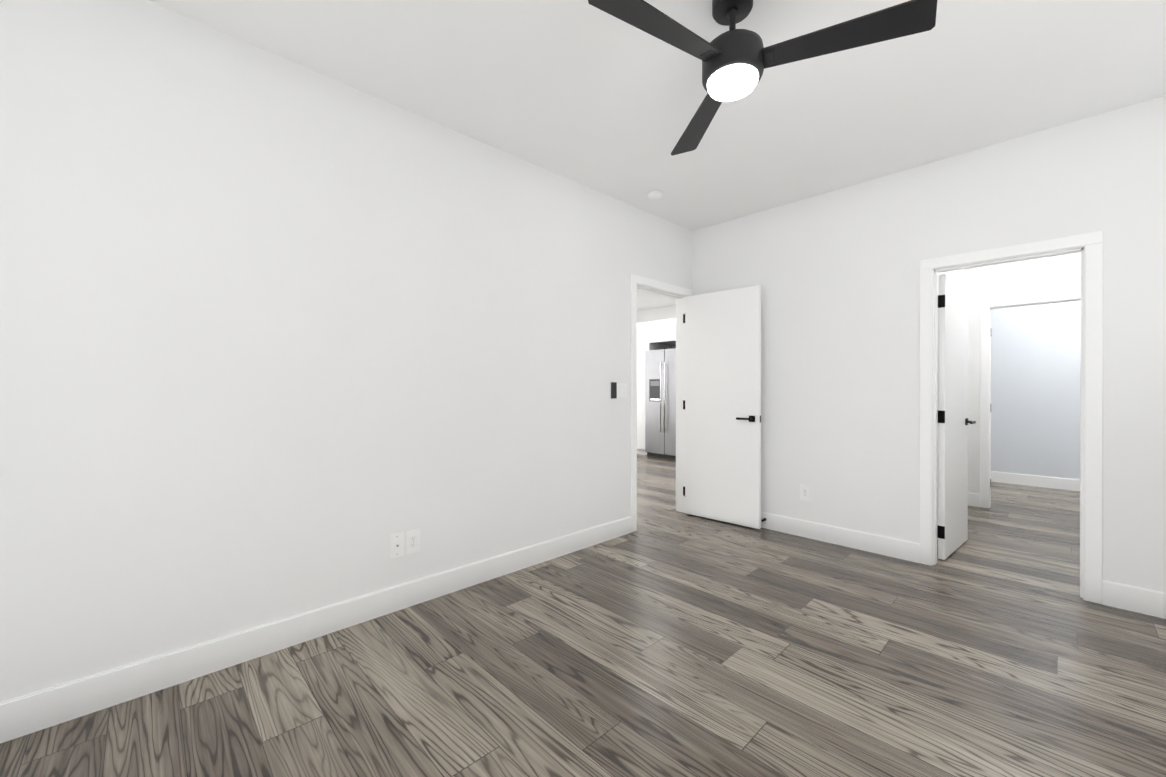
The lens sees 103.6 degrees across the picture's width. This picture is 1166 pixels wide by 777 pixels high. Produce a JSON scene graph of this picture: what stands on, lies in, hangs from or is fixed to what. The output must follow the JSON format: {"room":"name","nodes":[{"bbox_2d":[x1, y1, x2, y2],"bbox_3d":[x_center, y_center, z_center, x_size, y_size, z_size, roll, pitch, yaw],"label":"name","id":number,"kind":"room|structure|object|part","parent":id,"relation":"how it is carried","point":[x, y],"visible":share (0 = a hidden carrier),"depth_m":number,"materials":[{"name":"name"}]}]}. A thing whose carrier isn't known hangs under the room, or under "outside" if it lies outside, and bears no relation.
{"room":"empty bedroom","nodes":[
{"label":"empty bedroom","id":0,"kind":"room"},
{"bbox_2d":[0,0,692,701],"bbox_3d":[0.574,-0.181,4.244,8.300,2.860,0.120,0,0,-44],"label":"wall","id":1,"kind":"structure","parent":0,"point":[280,338],"depth_m":2.15,"materials":[{"name":"paint"}]},
{"bbox_2d":[0,516,631,742],"bbox_3d":[-0.927,1.182,2.721,3.720,0.140,0.015,0,0,-44],"label":"baseboard","id":2,"kind":"structure","parent":1,"relation":"attached to","point":[26,714],"depth_m":2.13,"materials":[{"name":"white wood"}]},
{"bbox_2d":[389,532,403,558],"bbox_3d":[-1.053,0.885,2.600,0.084,0.136,0.014,0,0,-44],"label":"cable wall plate","id":3,"kind":"object","parent":1,"relation":"attached to","point":[396,544],"visible":1,"depth_m":2.60,"materials":[{"name":"white plastic"}]},
{"bbox_2d":[406,528,419,554],"bbox_3d":[-0.986,0.885,2.667,0.084,0.136,0.009,0,0,-44],"label":"electrical outlet","id":4,"kind":"object","parent":1,"relation":"attached to","point":[412,541],"visible":1,"depth_m":2.66,"materials":[{"name":"white plastic"}]},
{"bbox_2d":[610,382,626,398],"bbox_3d":[0.296,0.010,3.885,0.202,0.134,0.016,0,0,-44],"label":"light switch","id":5,"kind":"object","parent":1,"relation":"attached to","point":[618,389],"visible":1,"depth_m":3.87,"materials":[{"name":"white plastic"}]},
{"bbox_2d":[630,274,691,531],"bbox_3d":[0.713,0.121,4.378,0.945,2.255,0.152,0,0,-44],"label":"door frame","id":6,"kind":"structure","parent":1,"relation":"attached to","point":[679,294],"depth_m":4.37,"materials":[{"name":"white wood"}]},
{"bbox_2d":[683,285,760,528],"bbox_3d":[1.282,0.159,4.341,0.801,2.156,0.160,0,0,44],"label":"door","id":7,"kind":"structure","parent":6,"relation":"in","point":[722,405],"depth_m":4.28,"materials":[{"name":"white painted wood"},{"name":"black metal"}]},
{"bbox_3d":[1.027,0.158,4.623,0.003,1.830,0.043,0,0,-44],"label":"left door jamb hinges","id":8,"kind":"part","parent":7,"relation":"part of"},
{"bbox_2d":[0,454,1165,776],"bbox_3d":[1.068,1.298,4.526,10.000,0.100,9.800,0,0,-44],"label":"floor","id":9,"kind":"structure","parent":0,"point":[666,640],"depth_m":1.99,"materials":[{"name":"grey wood"}]},
{"bbox_2d":[637,322,668,454],"bbox_3d":[1.240,-0.011,8.960,0.619,2.500,0.608,0,0,-44],"label":"tall cabinet","id":10,"kind":"object","parent":9,"relation":"on","point":[643,344],"depth_m":8.66,"materials":[{"name":"white wood"}]},
{"bbox_2d":[645,348,675,460],"bbox_3d":[1.693,0.265,8.328,0.781,1.950,0.910,0,0,-44],"label":"fridge","id":11,"kind":"object","parent":9,"relation":"on","point":[660,403],"visible":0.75,"depth_m":8.16,"materials":[{"name":"grey metal"}]},
{"bbox_2d":[637,305,675,348],"bbox_3d":[-0.302,-0.186,6.464,6.540,2.860,4.540,0,0,-44],"label":"wall","id":12,"kind":"structure","parent":0,"point":[660,313],"depth_m":9.15,"materials":[{"name":"paint"}]},
{"bbox_2d":[149,0,1165,310],"bbox_3d":[1.068,-1.662,4.519,10.000,0.100,9.800,0,0,-44],"label":"ceiling","id":13,"kind":"structure","parent":0,"point":[585,92],"depth_m":2.40,"materials":[{"name":"paint"}]},
{"bbox_2d":[647,190,662,198],"bbox_3d":[0.591,-1.593,3.769,0.124,0.033,0.124,0,0,-44],"label":"smoke detector","id":14,"kind":"object","parent":13,"relation":"attached to","point":[655,194],"visible":1,"depth_m":3.74,"materials":[{"name":"white plastic"}]},
{"bbox_2d":[588,0,936,155],"bbox_3d":[0.556,-1.409,1.776,1.156,0.393,1.215,0,0,-44],"label":"ceiling fan","id":15,"kind":"object","parent":13,"relation":"hanging from","point":[736,62],"visible":1,"depth_m":1.76,"materials":[{"name":"black metal"}]},
{"bbox_2d":[649,319,675,345],"bbox_3d":[1.611,-1.060,8.569,0.619,0.400,0.467,0,0,-44],"label":"upper cabinet","id":16,"kind":"object","parent":0,"relation":"attached to","point":[656,335],"depth_m":8.38,"materials":[{"name":"white wood"}]},
{"bbox_2d":[669,318,675,341],"bbox_3d":[1.940,-1.060,8.225,0.619,0.400,0.485,0,0,-44],"label":"upper cabinet","id":17,"kind":"object","parent":0,"relation":"attached to","point":[672,322],"depth_m":8.15,"materials":[{"name":"white wood"}]},
{"bbox_2d":[693,95,1165,591],"bbox_3d":[2.395,-0.179,3.446,0.145,2.860,3.550,0,0,-44],"label":"wall","id":18,"kind":"structure","parent":0,"point":[835,275],"depth_m":3.35,"materials":[{"name":"paint"}]},
{"bbox_2d":[800,484,809,501],"bbox_3d":[1.876,0.876,3.879,0.009,0.136,0.084,0,0,-44],"label":"electrical outlet","id":19,"kind":"object","parent":18,"relation":"attached to","point":[804,492],"visible":1,"depth_m":3.88,"materials":[{"name":"white plastic"}]},
{"bbox_2d":[761,512,918,562],"bbox_3d":[1.763,1.179,3.986,0.028,0.140,1.900,0,0,-44],"label":"baseboard","id":20,"kind":"structure","parent":18,"relation":"attached to","point":[878,544],"depth_m":3.65,"materials":[{"name":"white wood"}]},
{"bbox_2d":[937,274,975,559],"bbox_3d":[2.880,0.200,3.563,0.724,2.076,0.160,0,0,-40],"label":"hall door","id":21,"kind":"structure","parent":18,"relation":"in","point":[952,525],"depth_m":3.46,"materials":[{"name":"white wood"}]},
{"bbox_2d":[919,231,1102,603],"bbox_3d":[2.782,0.164,3.041,0.177,2.175,0.871,0,0,-44],"label":"door frame","id":22,"kind":"structure","parent":18,"relation":"attached to","point":[1089,246],"depth_m":2.76,"materials":[{"name":"white wood"}]},
{"bbox_2d":[1102,580,1165,618],"bbox_3d":[3.228,1.183,2.460,0.015,0.140,0.589,0,0,-44],"label":"baseboard","id":23,"kind":"structure","parent":18,"relation":"attached to","point":[1117,595],"depth_m":2.58,"materials":[{"name":"white wood"}]},
{"bbox_2d":[937,269,964,519],"bbox_3d":[3.275,-0.181,4.231,2.212,2.860,0.120,0,0,-44],"label":"wall","id":24,"kind":"structure","parent":0,"point":[958,275],"depth_m":4.53,"materials":[{"name":"paint"}]},
{"bbox_2d":[965,252,1080,493],"bbox_3d":[4.541,-0.182,4.593,0.120,2.860,1.345,0,0,-44],"label":"wall","id":25,"kind":"structure","parent":0,"point":[1046,275],"depth_m":4.78,"materials":[{"name":"paint"}]},
{"bbox_2d":[980,291,1080,507],"bbox_3d":[4.563,0.161,4.570,0.152,2.175,0.910,0,0,-44],"label":"door frame","id":26,"kind":"structure","parent":25,"relation":"attached to","point":[986,307],"depth_m":4.81,"materials":[{"name":"white wood"}]},
{"bbox_2d":[991,301,1080,479],"bbox_3d":[5.922,-0.184,5.840,0.120,2.860,3.800,0,0,-44],"label":"wall","id":27,"kind":"structure","parent":0,"point":[1035,384],"depth_m":5.87,"materials":[{"name":"grey paint"}]},
{"bbox_2d":[991,471,1079,490],"bbox_3d":[5.874,1.176,5.796,0.015,0.140,3.800,0,0,-44],"label":"baseboard","id":28,"kind":"structure","parent":27,"relation":"attached to","point":[1037,481],"depth_m":5.86,"materials":[{"name":"white wood"}]}
]}

